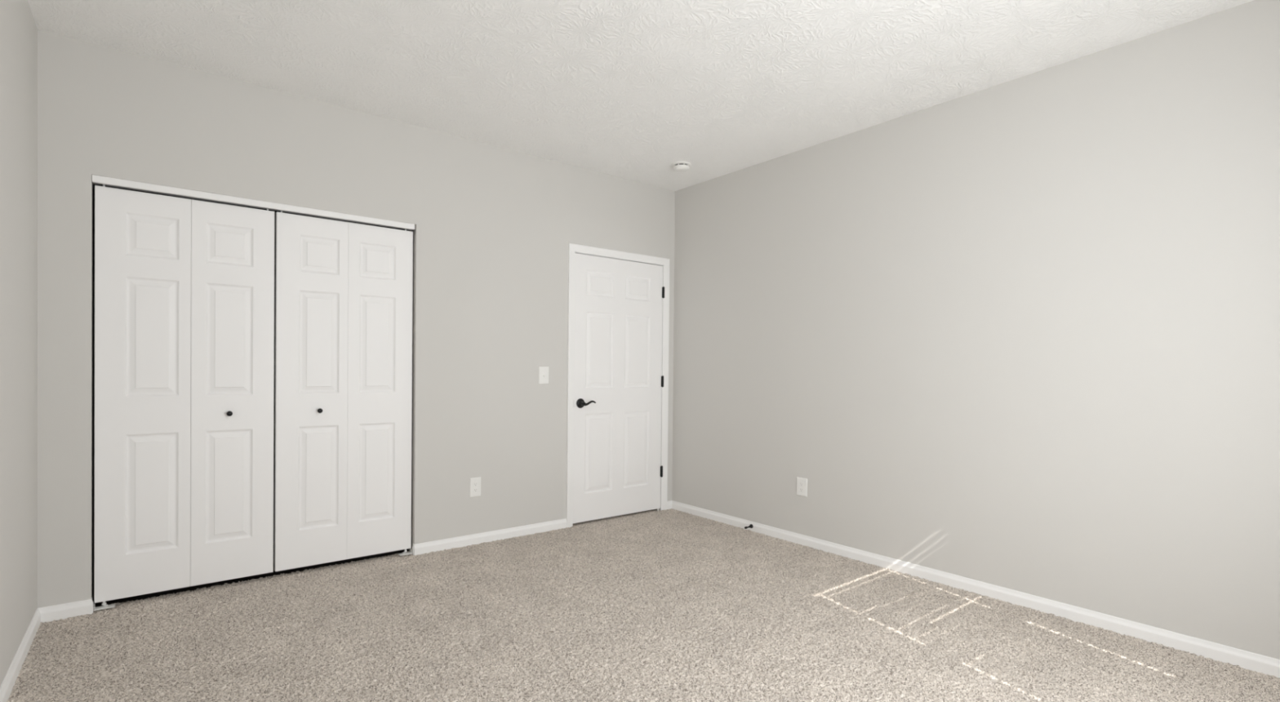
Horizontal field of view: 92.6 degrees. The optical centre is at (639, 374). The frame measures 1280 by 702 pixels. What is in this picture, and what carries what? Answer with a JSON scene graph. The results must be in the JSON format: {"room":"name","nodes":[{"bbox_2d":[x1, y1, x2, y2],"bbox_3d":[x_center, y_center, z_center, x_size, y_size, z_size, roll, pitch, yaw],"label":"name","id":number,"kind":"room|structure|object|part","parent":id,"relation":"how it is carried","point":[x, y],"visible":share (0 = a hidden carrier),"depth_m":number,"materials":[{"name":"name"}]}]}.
{"room":"empty bedroom","nodes":[
{"label":"empty bedroom","id":0,"kind":"room"},
{"bbox_2d":[0,0,37,686],"bbox_3d":[-1.759,-0.171,1.444,0.120,2.790,5.240,0,1,-39],"label":"wall","id":1,"kind":"structure","parent":0,"point":[18,28],"depth_m":2.40,"materials":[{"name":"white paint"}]},
{"bbox_2d":[0,608,40,701],"bbox_3d":[-1.482,1.153,1.201,0.013,0.078,4.200,0,1,-39],"label":"baseboard","id":2,"kind":"structure","parent":1,"relation":"attached to","point":[6,688],"depth_m":2.40,"materials":[{"name":"white paint"}]},
{"bbox_2d":[93,183,410,572],"bbox_3d":[-1.565,-0.197,4.451,3.938,2.790,0.785,0,1,-39],"label":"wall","id":3,"kind":"structure","parent":0,"point":[94,184],"depth_m":3.68,"materials":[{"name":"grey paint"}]},
{"bbox_2d":[36,29,675,608],"bbox_3d":[-1.284,-0.191,4.099,3.938,2.790,0.115,0,1,-39],"label":"wall","id":4,"kind":"structure","parent":0,"point":[495,226],"depth_m":3.91,"materials":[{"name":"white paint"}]},
{"bbox_2d":[92,182,411,230],"bbox_3d":[-2.064,-0.945,3.451,1.532,0.030,0.030,0,1,-39],"label":"closet track","id":5,"kind":"object","parent":4,"relation":"attached to","point":[92,182],"visible":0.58,"depth_m":3.35,"materials":[{"name":"grey metal"}]},
{"bbox_2d":[93,184,274,605],"bbox_3d":[-2.361,0.100,3.211,0.756,2.080,0.063,0,1,-39],"label":"bifold door","id":6,"kind":"structure","parent":5,"relation":"attached to","point":[184,287],"depth_m":3.19,"materials":[{"name":"white paint"}]},
{"bbox_3d":[-2.517,0.099,3.105,0.378,2.036,0.034,0,1,-39],"label":"door","id":7,"kind":"part","parent":6,"relation":"part of","materials":[{"name":"white paint"}]},
{"bbox_3d":[-2.220,0.211,3.304,0.028,0.028,0.029,0,1,-39],"label":"knob","id":8,"kind":"part","parent":6,"relation":"part of","materials":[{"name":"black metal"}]},
{"bbox_3d":[-2.222,0.100,3.341,0.377,2.036,0.034,0,1,-39],"label":"door","id":9,"kind":"part","parent":6,"relation":"part of","materials":[{"name":"white paint"}]},
{"bbox_2d":[274,210,413,572],"bbox_3d":[-1.762,0.101,3.690,0.758,2.080,0.063,0,1,-39],"label":"bifold door","id":10,"kind":"structure","parent":5,"relation":"hanging from","point":[344,290],"depth_m":3.67,"materials":[{"name":"white paint"}]},
{"bbox_3d":[-1.920,0.101,3.582,0.375,2.036,0.034,0,1,-39],"label":"door","id":11,"kind":"part","parent":10,"relation":"part of","materials":[{"name":"white paint"}]},
{"bbox_3d":[-1.624,0.101,3.819,0.382,2.036,0.034,0,1,-39],"label":"door","id":12,"kind":"part","parent":10,"relation":"part of","materials":[{"name":"white paint"}]},
{"bbox_2d":[91,174,414,229],"bbox_3d":[-2.038,-0.943,3.420,1.534,0.034,0.018,0,1,-39],"label":"trim","id":13,"kind":"structure","parent":4,"relation":"attached to","point":[95,179],"depth_m":3.31,"materials":[{"name":"white paint"}]},
{"bbox_2d":[38,500,671,622],"bbox_3d":[-1.264,1.128,4.070,3.938,0.078,0.035,0,1,-39],"label":"baseboard","id":14,"kind":"structure","parent":4,"relation":"attached to","point":[48,614],"depth_m":4.06,"materials":[{"name":"white paint"}]},
{"bbox_2d":[469,476,480,497],"bbox_3d":[-1.121,0.768,4.167,0.079,0.130,0.007,0,1,-39],"label":"wall outlet","id":15,"kind":"object","parent":4,"relation":"attached to","point":[475,482],"visible":1,"depth_m":4.16,"materials":[{"name":"white plastic"}]},
{"bbox_2d":[472,481,478,493],"bbox_3d":[-1.121,0.768,4.166,0.038,0.075,0.004,0,1,-39],"label":"receptacle","id":16,"kind":"object","parent":15,"relation":"attached to","point":[475,484],"depth_m":4.16,"materials":[{"name":"white plastic"}]},
{"bbox_2d":[538,366,548,383],"bbox_3d":[-0.703,0.005,4.483,0.083,0.126,0.016,0,1,-39],"label":"light switch","id":17,"kind":"object","parent":4,"relation":"attached to","point":[543,371],"visible":1,"depth_m":4.48,"materials":[{"name":"white plastic"}]},
{"bbox_2d":[565,243,669,528],"bbox_3d":[-0.188,0.103,4.970,1.007,2.186,0.132,0,1,-39],"label":"door frame","id":18,"kind":"structure","parent":4,"relation":"attached to","point":[572,247],"depth_m":4.81,"materials":[{"name":"white paint"}]},
{"bbox_2d":[572,253,664,524],"bbox_3d":[-0.149,0.109,4.924,0.901,2.065,0.093,0,1,-39],"label":"door","id":19,"kind":"structure","parent":4,"relation":"in","point":[619,379],"depth_m":4.91,"materials":[{"name":"white paint"}]},
{"bbox_3d":[-0.446,0.222,4.678,0.074,0.074,0.040,0,1,-39],"label":"handle","id":20,"kind":"part","parent":19,"relation":"part of","materials":[{"name":"black metal"}]},
{"bbox_3d":[-0.396,0.220,4.682,0.139,0.039,0.019,0,1,-39],"label":"lever","id":21,"kind":"part","parent":19,"relation":"part of","materials":[{"name":"black metal"}]},
{"bbox_2d":[27,0,1253,191],"bbox_3d":[-0.160,-1.612,2.697,4.178,0.100,5.240,0,1,-39],"label":"ceiling","id":22,"kind":"structure","parent":0,"point":[632,90],"depth_m":2.99,"materials":[{"name":"white paint"}]},
{"bbox_2d":[671,160,691,172],"bbox_3d":[0.311,-1.552,4.576,0.142,0.050,0.142,0,1,-39],"label":"smoke detector","id":23,"kind":"object","parent":22,"relation":"attached to","point":[680,166],"visible":1,"depth_m":4.54,"materials":[{"name":"white plastic"}]},
{"bbox_2d":[7,508,1279,701],"bbox_3d":[-0.212,1.216,2.755,4.061,0.082,5.162,0,1,-39],"label":"floor","id":24,"kind":"structure","parent":0,"point":[671,605],"depth_m":2.74,"materials":[{"name":"beige carpet"}]},
{"bbox_2d":[93,603,115,611],"bbox_3d":[-2.633,1.135,3.006,0.078,0.028,0.048,0,1,-39],"label":"pivot bracket","id":25,"kind":"object","parent":24,"relation":"on","point":[106,606],"visible":1,"depth_m":3.00,"materials":[{"name":"white metal"}]},
{"bbox_2d":[398,548,412,555],"bbox_3d":[-1.502,1.138,3.910,0.078,0.028,0.048,0,1,-39],"label":"pivot bracket","id":26,"kind":"object","parent":24,"relation":"on","point":[410,552],"visible":1,"depth_m":3.90,"materials":[{"name":"white metal"}]},
{"bbox_2d":[744,524,753,528],"bbox_3d":[0.807,1.137,4.554,0.073,0.031,0.031,0,1,-39],"label":"door stop","id":27,"kind":"object","parent":24,"relation":"on","point":[750,526],"visible":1,"depth_m":4.56,"materials":[{"name":"black metal"}]},
{"bbox_2d":[671,0,1279,659],"bbox_3d":[1.411,-0.164,3.978,0.120,2.790,5.240,0,1,-39],"label":"wall","id":28,"kind":"structure","parent":0,"point":[1022,334],"depth_m":3.13,"materials":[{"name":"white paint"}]},
{"bbox_2d":[796,476,807,497],"bbox_3d":[1.121,0.779,4.236,0.007,0.125,0.085,0,1,-39],"label":"wall outlet","id":29,"kind":"object","parent":28,"relation":"attached to","point":[802,483],"visible":1,"depth_m":4.23,"materials":[{"name":"white plastic"}]},
{"bbox_2d":[799,481,804,493],"bbox_3d":[1.120,0.779,4.235,0.004,0.073,0.041,0,1,-39],"label":"receptacle","id":30,"kind":"object","parent":29,"relation":"attached to","point":[801,483],"depth_m":4.23,"materials":[{"name":"white plastic"}]},
{"bbox_2d":[671,500,1279,678],"bbox_3d":[1.583,1.159,3.652,0.013,0.078,4.200,0,1,-39],"label":"baseboard","id":31,"kind":"structure","parent":28,"relation":"attached to","point":[1248,660],"depth_m":3.12,"materials":[{"name":"white paint"}]}
]}

